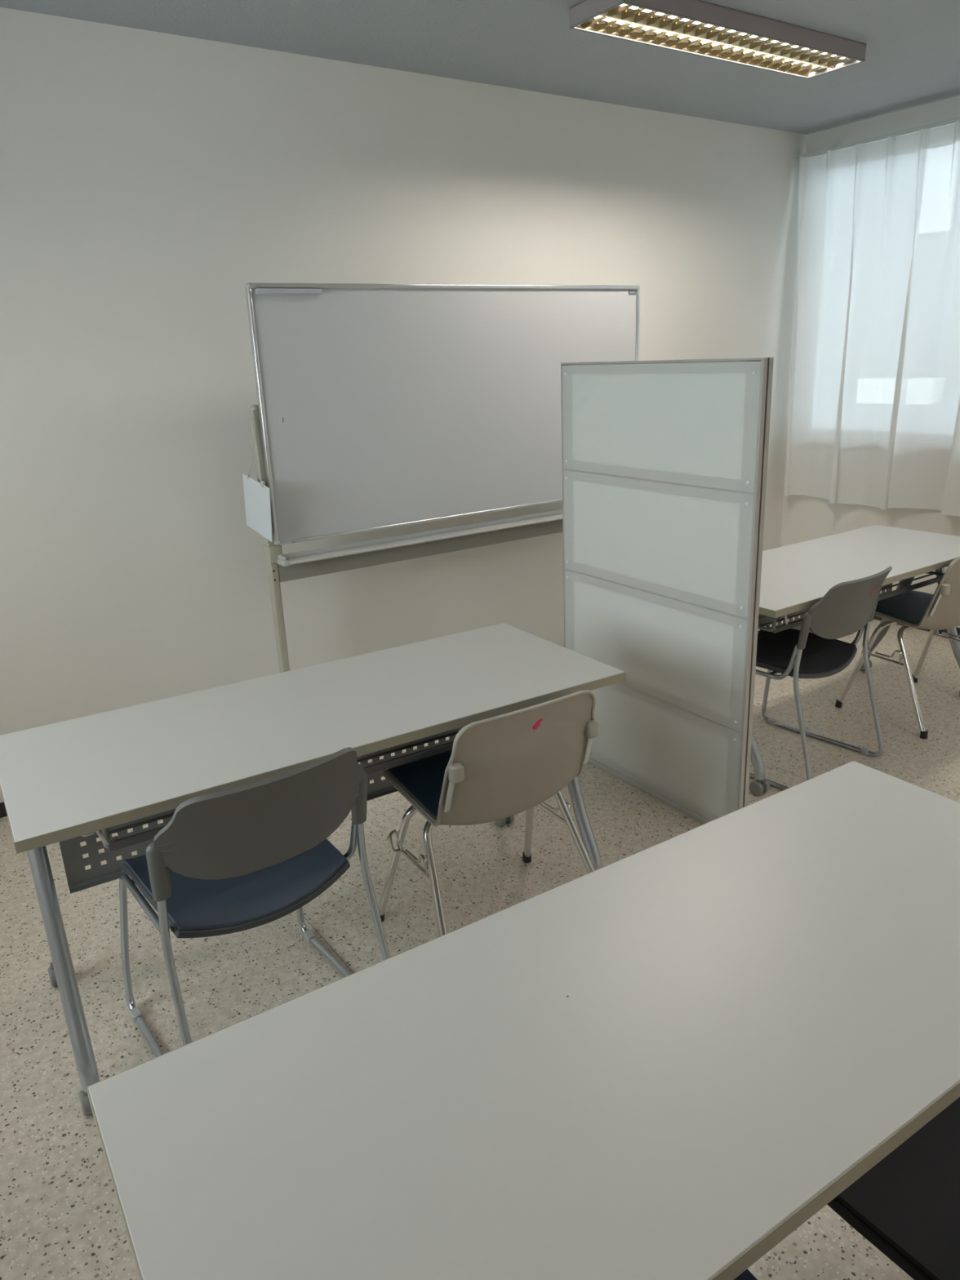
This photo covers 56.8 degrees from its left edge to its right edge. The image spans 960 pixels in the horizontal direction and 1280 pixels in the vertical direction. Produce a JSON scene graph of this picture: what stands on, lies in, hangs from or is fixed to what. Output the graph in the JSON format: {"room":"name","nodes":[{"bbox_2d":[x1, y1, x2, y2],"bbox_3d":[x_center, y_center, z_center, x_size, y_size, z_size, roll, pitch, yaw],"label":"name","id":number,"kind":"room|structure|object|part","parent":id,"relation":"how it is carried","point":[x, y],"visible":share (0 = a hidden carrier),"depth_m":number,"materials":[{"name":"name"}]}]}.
{"room":"classroom","nodes":[
{"label":"classroom","id":0,"kind":"room"},
{"bbox_2d":[0,7,806,802],"bbox_3d":[-0.774,-0.876,3.592,6.590,2.605,0.120,-14,21,-32],"label":"wall","id":1,"kind":"structure","parent":0,"point":[147,178],"depth_m":3.36,"materials":[{"name":"white paint"}]},
{"bbox_2d":[0,801,7,817],"bbox_3d":[-0.701,0.356,3.922,6.312,0.055,0.008,-14,21,-32],"label":"baseboard","id":2,"kind":"structure","parent":1,"relation":"attached to","point":[2,809],"depth_m":3.24,"materials":[{"name":"grey plastic"}]},
{"bbox_2d":[0,615,959,1279],"bbox_3d":[1.039,1.121,1.598,6.590,0.120,6.250,-14,21,-32],"label":"floor","id":3,"kind":"structure","parent":0,"point":[61,1219],"depth_m":2.49,"materials":[{"name":"stone"}]},
{"bbox_2d":[119,746,390,1057],"bbox_3d":[-0.542,0.572,2.054,0.507,0.773,0.557,-15,22,-35],"label":"chair","id":4,"kind":"object","parent":3,"relation":"on","point":[251,855],"visible":0.95,"depth_m":1.86,"materials":[{"name":"grey plastic"}]},
{"bbox_3d":[-0.724,0.720,1.966,0.048,0.561,0.534,-15,22,-35],"label":"frame","id":5,"kind":"part","parent":4,"relation":"part of","materials":[{"name":"silver metal"}]},
{"bbox_3d":[-0.416,0.360,1.800,0.464,0.224,0.109,-15,22,-35],"label":"backrest","id":6,"kind":"part","parent":4,"relation":"part of","materials":[{"name":"grey plastic"}]},
{"bbox_3d":[-0.366,0.621,2.225,0.048,0.561,0.534,-15,22,-35],"label":"frame","id":7,"kind":"part","parent":4,"relation":"part of","materials":[{"name":"silver metal"}]},
{"bbox_2d":[0,622,626,1115],"bbox_3d":[-0.385,0.495,2.393,1.506,0.700,0.600,-13,21,-30],"label":"folding table","id":8,"kind":"object","parent":3,"relation":"on","point":[68,783],"visible":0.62,"depth_m":2.17,"materials":[{"name":"beige laminate"}]},
{"bbox_3d":[-0.914,0.655,1.923,0.038,0.620,0.256,-13,21,-30],"label":"leg","id":9,"kind":"part","parent":8,"relation":"part of","materials":[{"name":"silver metal"}]},
{"bbox_3d":[-0.824,0.372,1.849,0.032,0.046,0.080,-13,21,-30],"label":"fold lever","id":10,"kind":"part","parent":8,"relation":"part of","materials":[{"name":"silver metal"}]},
{"bbox_3d":[-0.454,0.325,2.445,1.316,0.342,0.022,-13,21,-30],"label":"modesty panel","id":11,"kind":"part","parent":8,"relation":"part of","materials":[{"name":"grey paint"}]},
{"bbox_3d":[-0.303,0.330,2.189,1.166,0.020,0.010,-13,21,-30],"label":"shelf rail","id":12,"kind":"part","parent":8,"relation":"part of","materials":[{"name":"grey metal"}]},
{"bbox_3d":[0.276,0.381,2.619,0.038,0.620,0.256,-13,21,-30],"label":"leg","id":13,"kind":"part","parent":8,"relation":"part of","materials":[{"name":"silver metal"}]},
{"bbox_2d":[244,282,639,672],"bbox_3d":[-0.016,-0.535,3.748,1.848,1.800,0.483,-14,21,-31],"label":"whiteboard","id":14,"kind":"object","parent":3,"relation":"on","point":[380,406],"visible":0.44,"depth_m":3.46,"materials":[{"name":"white plastic"}]},
{"bbox_3d":[-0.784,-1.198,3.006,0.022,0.022,0.032,-14,21,-31],"label":"frame corner","id":15,"kind":"part","parent":14,"relation":"part of","materials":[{"name":"grey plastic"}]},
{"bbox_2d":[242,417,272,542],"bbox_3d":[-0.805,-0.581,3.195,0.022,0.430,0.285,-14,21,-31],"label":"holder","id":16,"kind":"object","parent":14,"relation":"hanging from","point":[256,494],"visible":1,"depth_m":3.21,"materials":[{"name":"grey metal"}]},
{"bbox_3d":[-0.807,-0.482,3.222,0.002,0.225,0.285,-14,21,-31],"label":"plate","id":17,"kind":"part","parent":16,"relation":"part of","materials":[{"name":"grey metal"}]},
{"bbox_3d":[-0.791,-0.590,3.230,0.035,0.485,0.034,-14,21,-31],"label":"post","id":18,"kind":"part","parent":14,"relation":"part of","materials":[{"name":"beige paint"}]},
{"bbox_3d":[-0.768,-0.779,3.139,0.014,0.880,0.028,-14,21,-31],"label":"frame rail","id":19,"kind":"part","parent":14,"relation":"part of","materials":[{"name":"silver metal"}]},
{"bbox_3d":[-0.766,0.019,3.424,0.030,0.805,0.044,-14,21,-31],"label":"post","id":20,"kind":"part","parent":14,"relation":"part of","materials":[{"name":"white metal"}]},
{"bbox_3d":[-0.748,-0.361,3.275,0.022,0.022,0.032,-14,21,-31],"label":"frame corner","id":21,"kind":"part","parent":14,"relation":"part of","materials":[{"name":"grey plastic"}]},
{"bbox_2d":[276,559,288,566],"bbox_3d":[-0.730,-0.287,3.285,0.022,0.020,0.079,-14,21,-31],"label":"tray","id":22,"kind":"object","parent":14,"relation":"on","point":[280,562],"depth_m":3.27,"materials":[{"name":"grey plastic"}]},
{"bbox_3d":[-0.730,-0.303,3.292,0.043,0.028,0.022,13,23,40],"label":"clamp knob","id":23,"kind":"part","parent":14,"relation":"part of","materials":[{"name":"grey plastic"}]},
{"bbox_3d":[-0.010,-0.538,3.740,1.780,0.012,0.028,-14,21,-31],"label":"frame rail","id":24,"kind":"part","parent":14,"relation":"part of","materials":[{"name":"silver metal"}]},
{"bbox_2d":[282,509,562,565],"bbox_3d":[-0.005,-0.471,3.739,1.752,0.029,0.076,-14,21,-31],"label":"tray","id":25,"kind":"object","parent":14,"relation":"on","point":[429,536],"depth_m":3.60,"materials":[{"name":"grey metal"}]},
{"bbox_3d":[-0.046,-1.380,3.468,1.780,0.016,0.028,-14,21,-31],"label":"frame rail","id":26,"kind":"part","parent":14,"relation":"part of","materials":[{"name":"silver metal"}]},
{"bbox_3d":[0.672,-1.534,3.916,0.042,0.018,0.002,-14,21,-31],"label":"maker plate","id":27,"kind":"part","parent":14,"relation":"part of","materials":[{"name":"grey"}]},
{"bbox_3d":[0.713,-1.141,4.068,0.014,0.880,0.028,-14,21,-31],"label":"frame rail","id":28,"kind":"part","parent":14,"relation":"part of","materials":[{"name":"silver metal"}]},
{"bbox_2d":[377,689,599,936],"bbox_3d":[0.017,0.453,2.429,0.551,0.728,0.476,-13,21,-31],"label":"shell chair","id":29,"kind":"object","parent":3,"relation":"on","point":[506,765],"visible":0.98,"depth_m":2.22,"materials":[{"name":"beige plastic"}]},
{"bbox_3d":[-0.200,0.618,2.457,0.220,0.396,0.077,-1,18,5],"label":"leg","id":30,"kind":"part","parent":29,"relation":"part of","materials":[{"name":"silver metal"}]},
{"bbox_3d":[-0.099,0.668,2.289,0.093,0.397,0.278,-1,18,5],"label":"leg","id":31,"kind":"part","parent":29,"relation":"part of","materials":[{"name":"silver metal"}]},
{"bbox_3d":[0.136,0.538,2.661,0.077,0.396,0.220,4,19,19],"label":"leg","id":32,"kind":"part","parent":29,"relation":"part of","materials":[{"name":"silver metal"}]},
{"bbox_3d":[0.255,0.584,2.504,0.278,0.397,0.093,4,19,19],"label":"leg","id":33,"kind":"part","parent":29,"relation":"part of","materials":[{"name":"silver metal"}]},
{"bbox_2d":[86,760,959,1279],"bbox_3d":[0.324,0.804,1.338,1.506,0.700,0.600,-13,21,-30],"label":"folding table","id":34,"kind":"object","parent":3,"relation":"on","point":[663,1060],"visible":1,"depth_m":1.08,"materials":[{"name":"white laminate"}]},
{"bbox_2d":[560,357,773,824],"bbox_3d":[0.576,-0.166,3.017,0.040,1.498,0.898,-13,21,-31],"label":"screen","id":35,"kind":"object","parent":3,"relation":"on","point":[664,462],"visible":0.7,"depth_m":2.91,"materials":[{"name":"white plastic"}]},
{"bbox_3d":[0.605,0.536,3.246,0.040,0.020,0.884,-13,21,-31],"label":"rail","id":36,"kind":"part","parent":35,"relation":"part of","materials":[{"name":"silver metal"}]},
{"bbox_2d":[733,1268,757,1279],"bbox_3d":[0.196,0.911,0.902,0.507,0.773,0.557,-13,21,-30],"label":"chair","id":37,"kind":"object","parent":3,"relation":"on","point":[745,1275],"visible":0.02,"depth_m":1.09,"materials":[{"name":"grey plastic"}]},
{"bbox_2d":[749,565,892,790],"bbox_3d":[1.178,0.090,3.327,0.507,0.773,0.557,-16,22,-36],"label":"chair","id":38,"kind":"object","parent":3,"relation":"on","point":[847,608],"visible":0.8,"depth_m":3.17,"materials":[{"name":"grey plastic"}]},
{"bbox_3d":[0.999,0.238,3.235,0.048,0.561,0.534,-16,22,-36],"label":"frame","id":39,"kind":"part","parent":38,"relation":"part of","materials":[{"name":"silver metal"}]},
{"bbox_3d":[1.350,0.137,3.502,0.048,0.561,0.534,-16,22,-36],"label":"frame","id":40,"kind":"part","parent":38,"relation":"part of","materials":[{"name":"silver metal"}]},
{"bbox_3d":[1.308,-0.124,3.075,0.464,0.224,0.109,-16,22,-36],"label":"backrest","id":41,"kind":"part","parent":38,"relation":"part of","materials":[{"name":"grey plastic"}]},
{"bbox_2d":[749,524,959,795],"bbox_3d":[1.429,0.013,3.650,1.506,0.700,0.600,-14,21,-32],"label":"folding table","id":42,"kind":"object","parent":3,"relation":"on","point":[794,577],"visible":0.41,"depth_m":3.51,"materials":[{"name":"beige laminate"}]},
{"bbox_3d":[0.923,0.180,3.156,0.038,0.620,0.256,-14,21,-32],"label":"leg","id":43,"kind":"part","parent":42,"relation":"part of","materials":[{"name":"silver metal"}]},
{"bbox_3d":[1.355,-0.156,3.699,1.316,0.342,0.022,-14,21,-32],"label":"modesty panel","id":44,"kind":"part","parent":42,"relation":"part of","materials":[{"name":"grey paint"}]},
{"bbox_3d":[1.517,-0.153,3.450,1.166,0.020,0.010,-14,21,-32],"label":"shelf rail","id":45,"kind":"part","parent":42,"relation":"part of","materials":[{"name":"grey metal"}]},
{"bbox_3d":[1.920,-0.174,4.122,0.034,0.623,0.271,-14,21,-32],"label":"leg","id":46,"kind":"part","parent":42,"relation":"part of","materials":[{"name":"grey paint"}]},
{"bbox_3d":[2.077,-0.110,3.905,0.038,0.620,0.256,-14,21,-32],"label":"leg","id":47,"kind":"part","parent":42,"relation":"part of","materials":[{"name":"silver metal"}]},
{"bbox_2d":[826,1097,959,1279],"bbox_3d":[0.729,0.776,1.252,0.507,0.773,0.557,-13,21,-30],"label":"chair","id":48,"kind":"object","parent":3,"relation":"on","point":[907,1205],"visible":0.3,"depth_m":1.18,"materials":[{"name":"grey fabric"}]},
{"bbox_2d":[835,557,959,738],"bbox_3d":[1.882,-0.055,3.762,0.551,0.728,0.476,-12,20,-28],"label":"shell chair","id":49,"kind":"object","parent":3,"relation":"on","point":[913,609],"visible":0.8,"depth_m":3.62,"materials":[{"name":"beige plastic"}]},
{"bbox_3d":[1.664,0.106,3.801,0.220,0.396,0.077,0,18,8],"label":"leg","id":50,"kind":"part","parent":49,"relation":"part of","materials":[{"name":"silver metal"}]},
{"bbox_3d":[1.756,0.158,3.628,0.093,0.397,0.278,0,18,8],"label":"leg","id":51,"kind":"part","parent":49,"relation":"part of","materials":[{"name":"silver metal"}]},
{"bbox_3d":[2.010,0.031,3.988,0.077,0.396,0.220,5,19,22],"label":"leg","id":52,"kind":"part","parent":49,"relation":"part of","materials":[{"name":"silver metal"}]},
{"bbox_2d":[0,0,959,134],"bbox_3d":[0.928,-1.485,0.760,6.590,0.150,6.250,-14,21,-32],"label":"ceiling","id":53,"kind":"structure","parent":0,"point":[913,52],"depth_m":3.26,"materials":[{"name":"grey paint"}]},
{"bbox_2d":[568,0,866,79],"bbox_3d":[0.884,-2.143,3.151,1.267,0.058,0.255,-14,21,-32],"label":"ceiling light","id":54,"kind":"object","parent":53,"relation":"attached to","point":[700,28],"visible":1,"depth_m":3.09,"materials":[{"name":"grey paint"}]},
{"bbox_2d":[780,464,959,627],"bbox_3d":[3.621,-0.788,2.926,0.150,2.490,6.010,-14,21,-32],"label":"wall","id":55,"kind":"structure","parent":0,"point":[804,517],"depth_m":5.11,"materials":[{"name":"white paint"}]},
{"bbox_2d":[874,617,959,638],"bbox_3d":[3.608,0.387,3.253,0.008,0.055,6.002,-14,21,-32],"label":"baseboard","id":56,"kind":"structure","parent":55,"relation":"attached to","point":[940,632],"depth_m":4.79,"materials":[{"name":"grey plastic"}]},
{"bbox_2d":[805,95,959,155],"bbox_3d":[3.568,-2.027,2.527,0.150,0.115,6.010,-14,21,-32],"label":"wall","id":57,"kind":"structure","parent":0,"point":[946,109],"depth_m":4.48,"materials":[{"name":"grey paint"}]},
{"bbox_2d":[798,117,959,159],"bbox_3d":[3.150,-2.079,2.933,0.077,0.022,4.850,-14,21,-32],"label":"rail","id":58,"kind":"object","parent":57,"relation":"attached to","point":[950,122],"visible":0.81,"depth_m":4.44,"materials":[{"name":"grey metal"}]},
{"bbox_2d":[784,120,959,516],"bbox_3d":[2.450,-1.473,4.180,0.124,1.831,2.331,-14,21,-32],"label":"sheer curtain","id":59,"kind":"object","parent":58,"relation":"hanging from","point":[873,417],"visible":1,"depth_m":4.67,"materials":[{"name":"white fabric"}]}
]}

